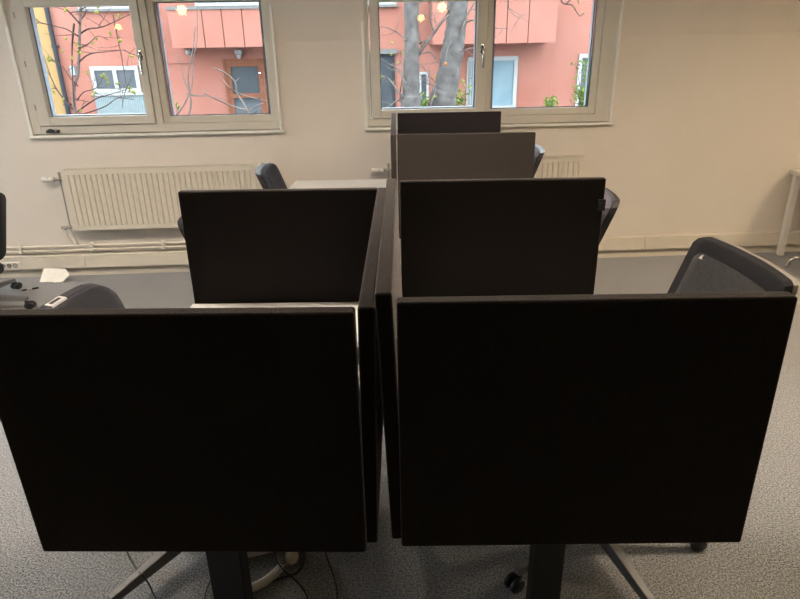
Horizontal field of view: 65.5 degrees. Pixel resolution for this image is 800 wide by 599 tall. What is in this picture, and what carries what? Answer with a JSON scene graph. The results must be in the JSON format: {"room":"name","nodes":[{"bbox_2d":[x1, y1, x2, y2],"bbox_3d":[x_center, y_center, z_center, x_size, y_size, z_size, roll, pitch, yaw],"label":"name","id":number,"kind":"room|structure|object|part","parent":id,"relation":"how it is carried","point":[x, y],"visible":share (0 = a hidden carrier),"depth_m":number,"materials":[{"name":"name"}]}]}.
{"room":"open-plan office","nodes":[
{"label":"open-plan office","id":0,"kind":"room"},
{"bbox_2d":[0,0,799,255],"bbox_3d":[-0.158,-1.706,4.776,12.800,2.950,0.345,-2,22,-2],"label":"wall","id":1,"kind":"structure","parent":0,"point":[703,136],"depth_m":4.82,"materials":[{"name":"paint"}]},
{"bbox_2d":[6,240,184,249],"bbox_3d":[-2.850,-0.424,4.981,5.750,0.028,0.045,-2,22,-2],"label":"pipe","id":2,"kind":"object","parent":1,"relation":"attached to","point":[162,242],"visible":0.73,"depth_m":4.98,"materials":[{"name":"white metal"}]},
{"bbox_2d":[2,0,284,138],"bbox_3d":[-1.836,-1.716,4.547,1.900,1.002,0.163,-2,22,-2],"label":"window","id":3,"kind":"structure","parent":1,"relation":"in","point":[23,38],"depth_m":4.59,"materials":[{"name":"beige paint"}]},
{"bbox_3d":[-2.772,-1.686,4.498,0.022,0.988,0.036,-2,22,-2],"label":"casing","id":4,"kind":"part","parent":3,"relation":"part of","materials":[{"name":"paint"}]},
{"bbox_3d":[-2.268,-1.714,4.528,0.850,0.850,0.074,-2,22,-2],"label":"sash","id":5,"kind":"part","parent":3,"relation":"part of","materials":[{"name":"beige paint"}]},
{"bbox_3d":[-1.868,-1.697,4.489,0.019,0.139,0.044,-3,22,-4],"label":"lever","id":6,"kind":"part","parent":3,"relation":"part of","materials":[{"name":"silver metal"}]},
{"bbox_3d":[-1.827,-1.254,4.714,1.900,0.020,0.044,-2,22,-2],"label":"sill","id":7,"kind":"part","parent":3,"relation":"part of","materials":[{"name":"paint"}]},
{"bbox_3d":[-0.913,-1.750,4.571,0.018,0.988,0.050,-2,22,-2],"label":"casing","id":8,"kind":"part","parent":3,"relation":"part of","materials":[{"name":"paint"}]},
{"bbox_2d":[41,163,267,244],"bbox_3d":[-1.872,-0.728,4.878,1.721,0.615,0.088,-2,22,-2],"label":"radiator","id":9,"kind":"object","parent":1,"relation":"attached to","point":[144,197],"visible":0.82,"depth_m":4.79,"materials":[{"name":"metal"}]},
{"bbox_2d":[60,163,267,170],"bbox_3d":[-1.794,-1.013,4.766,1.547,0.006,0.088,-2,22,-2],"label":"grille","id":10,"kind":"object","parent":9,"relation":"attached to","point":[221,167],"depth_m":4.75,"materials":[{"name":"metal"}]},
{"bbox_2d":[6,239,400,253],"bbox_3d":[-2.850,-0.392,4.994,5.750,0.028,0.045,-2,22,-2],"label":"pipe","id":11,"kind":"object","parent":1,"relation":"attached to","point":[91,249],"visible":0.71,"depth_m":5.00,"materials":[{"name":"white metal"}]},
{"bbox_2d":[0,244,799,277],"bbox_3d":[-0.027,-0.329,5.199,11.000,0.076,0.014,-2,22,-2],"label":"baseboard","id":12,"kind":"structure","parent":1,"relation":"attached to","point":[796,247],"depth_m":5.12,"materials":[{"name":"white paint"}]},
{"bbox_2d":[0,230,799,269],"bbox_3d":[-0.027,-0.405,5.144,11.000,0.109,0.058,-2,22,-2],"label":"baseboard","id":13,"kind":"structure","parent":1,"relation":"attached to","point":[171,257],"depth_m":5.05,"materials":[{"name":"white paint"}]},
{"bbox_3d":[-3.183,-0.270,4.992,0.275,0.054,0.007,-2,22,-2],"label":"socket plate","id":14,"kind":"part","parent":13,"relation":"part of","materials":[{"name":"white plastic"}]},
{"bbox_2d":[371,155,584,202],"bbox_3d":[0.616,-0.817,4.984,1.677,0.615,0.088,-2,22,-2],"label":"radiator","id":15,"kind":"object","parent":1,"relation":"attached to","point":[566,166],"visible":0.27,"depth_m":4.89,"materials":[{"name":"metal"}]},
{"bbox_2d":[397,155,584,162],"bbox_3d":[0.694,-1.102,4.872,1.503,0.006,0.088,-2,22,-2],"label":"grille","id":16,"kind":"object","parent":15,"relation":"attached to","point":[566,158],"depth_m":4.87,"materials":[{"name":"metal"}]},
{"bbox_2d":[361,0,623,130],"bbox_3d":[0.682,-1.806,4.655,1.925,1.002,0.163,-2,22,-2],"label":"window","id":17,"kind":"structure","parent":1,"relation":"in","point":[598,106],"depth_m":4.70,"materials":[{"name":"beige paint"}]},
{"bbox_3d":[-0.265,-1.776,4.605,0.022,0.988,0.036,-2,22,-2],"label":"casing","id":18,"kind":"part","parent":17,"relation":"part of","materials":[{"name":"paint"}]},
{"bbox_3d":[0.212,-1.802,4.634,0.866,0.850,0.074,-2,22,-2],"label":"sash","id":19,"kind":"part","parent":17,"relation":"part of","materials":[{"name":"beige paint"}]},
{"bbox_3d":[0.610,-1.785,4.595,0.019,0.139,0.044,-3,22,-4],"label":"lever","id":20,"kind":"part","parent":17,"relation":"part of","materials":[{"name":"silver metal"}]},
{"bbox_3d":[0.692,-1.343,4.821,1.925,0.020,0.044,-2,22,-2],"label":"sill","id":21,"kind":"part","parent":17,"relation":"part of","materials":[{"name":"paint"}]},
{"bbox_3d":[1.627,-1.841,4.680,0.018,0.988,0.050,-2,22,-2],"label":"casing","id":22,"kind":"part","parent":17,"relation":"part of","materials":[{"name":"paint"}]},
{"bbox_2d":[0,251,799,598],"bbox_3d":[-0.279,2.067,-0.288,11.800,0.200,13.097,-1,22,1],"label":"floor","id":23,"kind":"structure","parent":0,"point":[765,564],"depth_m":2.23,"materials":[{"name":"grey carpet"}]},
{"bbox_2d":[0,193,36,308],"bbox_3d":[-3.071,-0.301,4.228,0.922,0.862,0.908,-9,24,-19],"label":"office chair","id":24,"kind":"object","parent":23,"relation":"on","point":[30,304],"visible":1,"depth_m":4.38,"materials":[{"name":"grey fabric"}]},
{"bbox_3d":[-3.055,-0.184,4.309,0.440,0.066,0.450,12,25,28],"label":"seat","id":25,"kind":"part","parent":24,"relation":"part of","materials":[{"name":"grey fabric"}]},
{"bbox_3d":[-3.025,-0.099,4.620,0.061,0.065,0.384,5,23,14],"label":"arm","id":26,"kind":"part","parent":24,"relation":"part of","materials":[{"name":"grey metal"}]},
{"bbox_3d":[-2.843,-0.018,4.414,0.384,0.065,0.061,-2,22,-3],"label":"arm","id":27,"kind":"part","parent":24,"relation":"part of","materials":[{"name":"grey metal"}]},
{"bbox_2d":[40,269,68,282],"bbox_3d":[-2.744,-0.191,4.948,0.241,0.098,0.076,2,22,8],"label":"card","id":28,"kind":"object","parent":23,"relation":"on","point":[48,275],"visible":1,"depth_m":4.95,"materials":[{"name":"paper"}]},
{"bbox_2d":[38,283,180,598],"bbox_3d":[-0.743,0.453,2.119,0.755,0.983,0.755,2,22,7],"label":"office chair","id":29,"kind":"object","parent":23,"relation":"on","point":[89,295],"visible":0.11,"depth_m":2.05,"materials":[{"name":"grey fabric"}]},
{"bbox_3d":[-0.975,0.225,2.040,0.222,0.488,0.402,2,22,7],"label":"backrest","id":30,"kind":"part","parent":29,"relation":"part of","materials":[{"name":"grey fabric"}]},
{"bbox_2d":[52,285,124,308],"bbox_3d":[-0.956,0.228,2.038,0.202,0.478,0.394,2,22,7],"label":"cushion","id":31,"kind":"object","parent":29,"relation":"on","point":[81,296],"depth_m":2.05,"materials":[{"name":"grey fabric"}]},
{"bbox_3d":[-0.838,0.892,2.098,0.051,0.065,0.319,14,26,32],"label":"arm","id":32,"kind":"part","parent":29,"relation":"part of","materials":[{"name":"grey metal"}]},
{"bbox_2d":[126,552,156,598],"bbox_3d":[-0.910,0.907,2.152,0.031,0.118,0.316,-17,27,-33],"label":"power cable","id":33,"kind":"object","parent":23,"relation":"on","point":[131,560],"visible":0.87,"depth_m":2.10,"materials":[{"name":"black plastic"}]},
{"bbox_2d":[177,217,184,238],"bbox_3d":[-0.591,0.027,3.148,0.825,0.988,0.676,-1,22,1],"label":"office chair","id":34,"kind":"object","parent":23,"relation":"on","point":[179,222],"visible":0.02,"depth_m":2.76,"materials":[{"name":"black plastic"}]},
{"bbox_2d":[247,552,271,557],"bbox_3d":[-0.509,0.900,2.269,0.270,0.035,0.056,-7,23,-15],"label":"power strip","id":35,"kind":"object","parent":23,"relation":"on","point":[249,554],"visible":0.02,"depth_m":2.24,"materials":[{"name":"white plastic"}]},
{"bbox_2d":[251,564,283,591],"bbox_3d":[-0.474,0.962,2.117,0.183,0.031,0.045,-20,29,-39],"label":"cable sleeve","id":36,"kind":"object","parent":23,"relation":"on","point":[276,571],"visible":0.67,"depth_m":2.12,"materials":[{"name":"white plastic"}]},
{"bbox_2d":[255,163,287,188],"bbox_3d":[-0.529,-0.413,4.227,0.787,0.984,0.708,-2,22,-3],"label":"office chair","id":37,"kind":"object","parent":23,"relation":"on","point":[269,176],"visible":0.14,"depth_m":4.03,"materials":[{"name":"grey fabric"}]},
{"bbox_2d":[268,168,286,188],"bbox_3d":[-0.750,-0.628,4.120,0.198,0.434,0.389,-1,22,1],"label":"cushion","id":38,"kind":"object","parent":37,"relation":"on","point":[275,178],"depth_m":4.12,"materials":[{"name":"fabric"}]},
{"bbox_2d":[190,302,359,598],"bbox_3d":[-0.470,0.579,2.099,0.790,0.755,1.154,-1,22,1],"label":"desk","id":39,"kind":"object","parent":23,"relation":"on","point":[229,572],"visible":0.02,"depth_m":1.90,"materials":[{"name":"white laminate"}]},
{"bbox_2d":[0,307,366,551],"bbox_3d":[-0.464,0.304,1.347,0.763,0.614,0.050,0,22,1],"label":"divider","id":40,"kind":"object","parent":39,"relation":"attached to","point":[126,429],"visible":1,"depth_m":1.31,"materials":[{"name":"black fabric"}]},
{"bbox_3d":[-0.527,0.694,1.858,0.104,0.672,0.070,-1,22,1],"label":"leg","id":41,"kind":"part","parent":39,"relation":"part of","materials":[{"name":"black metal"}]},
{"bbox_2d":[357,188,385,542],"bbox_3d":[-0.069,0.082,1.895,0.046,0.610,1.146,-1,22,0],"label":"divider","id":42,"kind":"object","parent":39,"relation":"attached to","point":[371,408],"visible":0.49,"depth_m":1.39,"materials":[{"name":"black fabric"}]},
{"bbox_2d":[271,552,304,582],"bbox_3d":[-0.376,0.944,2.183,0.059,0.007,0.176,13,26,30],"label":"power cable","id":43,"kind":"object","parent":23,"relation":"on","point":[299,570],"visible":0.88,"depth_m":2.16,"materials":[{"name":"black plastic"}]},
{"bbox_2d":[283,552,298,565],"bbox_3d":[-0.393,0.903,2.233,0.063,0.048,0.123,-3,22,-4],"label":"plug","id":44,"kind":"object","parent":23,"relation":"on","point":[291,558],"visible":0.67,"depth_m":2.19,"materials":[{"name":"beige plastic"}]},
{"bbox_2d":[274,552,308,598],"bbox_3d":[-0.388,0.941,2.152,0.037,0.037,0.305,-16,26,-31],"label":"power cable","id":45,"kind":"object","parent":23,"relation":"on","point":[276,558],"visible":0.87,"depth_m":2.13,"materials":[{"name":"black plastic"}]},
{"bbox_2d":[325,552,337,598],"bbox_3d":[-0.238,0.950,2.164,0.019,0.006,0.263,-7,23,-14],"label":"power cable","id":46,"kind":"object","parent":23,"relation":"on","point":[325,552],"visible":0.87,"depth_m":2.14,"materials":[{"name":"black plastic"}]},
{"bbox_2d":[289,179,386,188],"bbox_3d":[-0.458,-0.310,4.245,0.737,0.778,1.175,-1,22,1],"label":"desk","id":47,"kind":"object","parent":23,"relation":"on","point":[370,183],"visible":0.02,"depth_m":4.50,"materials":[{"name":"white laminate"}]},
{"bbox_2d":[533,144,544,177],"bbox_3d":[0.571,-0.573,4.505,0.836,1.033,0.690,-1,22,1],"label":"office chair","id":48,"kind":"object","parent":23,"relation":"on","point":[539,151],"visible":0.02,"depth_m":4.12,"materials":[{"name":"black plastic"}]},
{"bbox_3d":[0.835,-0.819,4.378,0.227,0.488,0.445,-1,22,1],"label":"backrest","id":49,"kind":"part","parent":48,"relation":"part of","materials":[{"name":"grey plastic"}]},
{"bbox_2d":[526,544,565,598],"bbox_3d":[0.409,0.575,2.072,0.743,0.755,1.148,-1,22,1],"label":"desk","id":50,"kind":"object","parent":23,"relation":"on","point":[546,562],"visible":0.02,"depth_m":1.85,"materials":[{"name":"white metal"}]},
{"bbox_2d":[375,178,401,538],"bbox_3d":[-0.017,0.059,1.865,0.056,0.620,1.143,-1,22,0],"label":"divider","id":51,"kind":"object","parent":50,"relation":"attached to","point":[388,288],"visible":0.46,"depth_m":1.35,"materials":[{"name":"black fabric"}]},
{"bbox_2d":[396,291,797,545],"bbox_3d":[0.379,0.271,1.305,0.763,0.594,0.042,-1,22,0],"label":"divider","id":52,"kind":"object","parent":50,"relation":"attached to","point":[586,418],"visible":1,"depth_m":1.27,"materials":[{"name":"black fabric"}]},
{"bbox_2d":[599,188,619,243],"bbox_3d":[0.615,-0.025,3.161,0.823,1.033,0.685,-1,22,1],"label":"office chair","id":53,"kind":"object","parent":23,"relation":"on","point":[612,200],"visible":0.02,"depth_m":2.82,"materials":[{"name":"black plastic"}]},
{"bbox_3d":[0.873,-0.288,3.077,0.227,0.488,0.445,-1,22,1],"label":"backrest","id":54,"kind":"part","parent":53,"relation":"part of","materials":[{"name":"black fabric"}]},
{"bbox_2d":[504,237,798,598],"bbox_3d":[0.715,0.392,2.062,0.773,1.090,0.773,-2,22,-3],"label":"office chair","id":55,"kind":"object","parent":23,"relation":"on","point":[711,264],"visible":0.29,"depth_m":1.99,"materials":[{"name":"grey fabric"}]},
{"bbox_3d":[0.524,0.849,2.142,0.325,0.065,0.052,-14,26,-29],"label":"arm","id":56,"kind":"part","parent":55,"relation":"part of","materials":[{"name":"metal"}]},
{"bbox_3d":[0.750,0.880,2.058,0.052,0.065,0.325,-6,23,-13],"label":"arm","id":57,"kind":"part","parent":55,"relation":"part of","materials":[{"name":"metal"}]},
{"bbox_2d":[675,253,765,292],"bbox_3d":[0.944,0.100,1.977,0.187,0.402,0.397,-1,22,1],"label":"backrest","id":58,"kind":"object","parent":55,"relation":"on","point":[703,272],"depth_m":1.98,"materials":[{"name":"grey fabric"}]},
{"bbox_3d":[0.958,0.097,1.977,0.246,0.488,0.486,-1,22,1],"label":"backrest","id":59,"kind":"part","parent":55,"relation":"part of","materials":[{"name":"black fabric"}]},
{"bbox_2d":[776,170,799,255],"bbox_3d":[3.890,-0.600,4.849,1.450,0.712,0.700,-1,22,1],"label":"desk","id":60,"kind":"object","parent":23,"relation":"on","point":[795,184],"visible":1,"depth_m":5.12,"materials":[{"name":"white metal"}]},
{"bbox_2d":[784,256,799,267],"bbox_3d":[3.336,-0.563,4.601,0.541,0.850,0.488,-1,22,1],"label":"chair","id":61,"kind":"object","parent":23,"relation":"on","point":[795,257],"visible":1,"depth_m":4.94,"materials":[{"name":"silver metal"}]},
{"bbox_3d":[0.389,-0.327,4.279,0.780,0.755,1.167,-1,22,1],"label":"desk","id":62,"kind":"object","parent":23,"relation":"on","visible":0},
{"bbox_2d":[390,113,396,184],"bbox_3d":[-0.037,-0.842,4.054,0.030,0.600,1.190,-1,22,0],"label":"divider","id":63,"kind":"object","parent":62,"relation":"attached to","point":[393,116],"visible":0.55,"depth_m":3.46,"materials":[{"name":"beige fabric"}]},
{"bbox_2d":[397,111,500,133],"bbox_3d":[0.361,-1.083,4.618,0.750,0.590,0.030,-1,22,1],"label":"divider","id":64,"kind":"object","parent":62,"relation":"attached to","point":[486,121],"visible":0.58,"depth_m":4.52,"materials":[{"name":"fabric"}]},
{"bbox_2d":[397,132,535,238],"bbox_3d":[0.366,-0.634,3.507,0.754,0.590,0.030,-1,22,1],"label":"divider","id":65,"kind":"object","parent":62,"relation":"attached to","point":[498,155],"visible":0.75,"depth_m":3.43,"materials":[{"name":"beige fabric"}]},
{"bbox_3d":[-0.452,0.135,3.173,0.770,0.765,1.096,-1,22,1],"label":"desk","id":66,"kind":"object","parent":23,"relation":"on","visible":0},
{"bbox_2d":[178,187,376,303],"bbox_3d":[-0.453,-0.140,2.448,0.750,0.590,0.035,-1,22,1],"label":"divider","id":67,"kind":"object","parent":66,"relation":"attached to","point":[308,244],"visible":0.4,"depth_m":2.40,"materials":[{"name":"black fabric"}]},
{"bbox_3d":[0.407,0.124,3.174,0.762,0.755,1.161,-1,22,1],"label":"desk","id":68,"kind":"object","parent":23,"relation":"on","visible":0},
{"bbox_2d":[400,177,605,296],"bbox_3d":[0.385,-0.170,2.404,0.762,0.590,0.043,-1,22,1],"label":"divider","id":69,"kind":"object","parent":68,"relation":"attached to","point":[505,236],"visible":0.7,"depth_m":2.36,"materials":[{"name":"black fabric"}]},
{"label":"outside","id":70,"kind":"structure","parent":0,"visible":0},
{"bbox_3d":[-0.290,-1.995,12.298,44.758,0.200,16.300,-1,22,1],"label":"ground","id":71,"kind":"structure","parent":70,"visible":0},
{"bbox_2d":[33,7,65,114],"bbox_3d":[-12.060,-6.018,13.148,9.055,7.000,0.750,-2,22,-2],"label":"building","id":72,"kind":"structure","parent":71,"relation":"on","point":[39,13],"depth_m":13.56,"materials":[{"name":"paint"}]},
{"bbox_2d":[35,6,136,114],"bbox_3d":[-3.455,-2.108,7.119,1.390,4.034,0.518,-1,22,1],"label":"young tree","id":73,"kind":"object","parent":71,"relation":"on","point":[79,52],"visible":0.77,"depth_m":6.88,"materials":[{"name":"plant"}]},
{"bbox_2d":[173,13,224,114],"bbox_3d":[-3.183,-2.880,9.952,0.869,3.309,0.084,-3,22,-5],"label":"bare shrub","id":74,"kind":"object","parent":71,"relation":"on","point":[188,87],"visible":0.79,"depth_m":9.72,"materials":[{"name":"plant"}]},
{"bbox_2d":[186,68,266,112],"bbox_3d":[-2.835,-2.659,10.577,1.373,2.420,0.397,-1,22,1],"label":"bare shrub","id":75,"kind":"object","parent":71,"relation":"on","point":[236,91],"visible":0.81,"depth_m":10.30,"materials":[{"name":"plant"}]},
{"bbox_2d":[44,0,596,117],"bbox_3d":[3.030,-6.444,13.519,21.151,7.000,1.340,-2,22,-2],"label":"building","id":76,"kind":"structure","parent":71,"relation":"on","point":[532,60],"depth_m":13.77,"materials":[{"name":"pink paint"}]},
{"bbox_3d":[-6.276,-4.362,13.986,1.061,0.545,0.060,-2,22,-2],"label":"ribbed panel","id":77,"kind":"part","parent":76,"relation":"part of","materials":[{"name":"white metal"}]},
{"bbox_2d":[234,50,242,58],"bbox_3d":[-3.541,-5.390,13.670,0.158,0.185,0.168,-1,22,1],"label":"wall lamp","id":78,"kind":"object","parent":76,"relation":"on","point":[238,54],"depth_m":13.62,"materials":[{"name":"white glass"}]},
{"bbox_3d":[-3.448,-4.263,14.193,0.801,2.171,0.049,-2,22,-2],"label":"house door","id":79,"kind":"part","parent":76,"relation":"part of","materials":[{"name":"orange wood"}]},
{"bbox_3d":[-0.492,-4.420,14.304,0.779,2.276,0.039,-2,22,-2],"label":"house door","id":80,"kind":"part","parent":76,"relation":"part of","materials":[{"name":"grey metal"}]},
{"bbox_2d":[368,2,449,107],"bbox_3d":[0.157,-3.215,8.856,1.623,4.648,0.790,2,22,8],"label":"tree","id":81,"kind":"object","parent":71,"relation":"on","point":[410,97],"visible":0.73,"depth_m":8.66,"materials":[{"name":"grey plant"}]},
{"bbox_2d":[421,93,429,106],"bbox_3d":[0.445,-2.857,11.504,0.344,1.973,0.362,-1,22,1],"label":"leafy shrub","id":82,"kind":"object","parent":71,"relation":"on","point":[425,101],"visible":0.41,"depth_m":11.20,"materials":[{"name":"green plant"}]},
{"bbox_2d":[456,78,471,105],"bbox_3d":[1.126,-3.130,11.944,0.450,2.121,0.491,-1,22,1],"label":"leafy shrub","id":83,"kind":"object","parent":71,"relation":"on","point":[461,100],"visible":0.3,"depth_m":11.63,"materials":[{"name":"green plant"}]},
{"bbox_2d":[419,0,529,106],"bbox_3d":[0.939,-3.278,8.928,1.813,4.690,0.691,4,23,12],"label":"tree","id":84,"kind":"object","parent":71,"relation":"on","point":[444,92],"visible":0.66,"depth_m":8.82,"materials":[{"name":"grey plant"}]},
{"bbox_2d":[542,95,558,106],"bbox_3d":[2.706,-2.794,11.412,0.312,1.848,0.520,-1,22,1],"label":"leafy shrub","id":85,"kind":"object","parent":71,"relation":"on","point":[549,103],"visible":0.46,"depth_m":11.04,"materials":[{"name":"green plant"}]},
{"bbox_2d":[570,55,591,105],"bbox_3d":[3.282,-3.110,11.311,0.608,2.491,0.571,-1,22,1],"label":"leafy shrub","id":86,"kind":"object","parent":71,"relation":"on","point":[578,92],"visible":0.23,"depth_m":11.02,"materials":[{"name":"green plant"}]},
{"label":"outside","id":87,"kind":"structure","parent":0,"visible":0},
{"bbox_2d":[560,0,584,15],"bbox_3d":[2.323,-4.301,8.476,0.486,0.817,0.045,-3,22,-4],"label":"branch","id":88,"kind":"object","parent":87,"point":[567,2],"visible":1,"depth_m":8.57,"materials":[{"name":"plant"}]}
]}

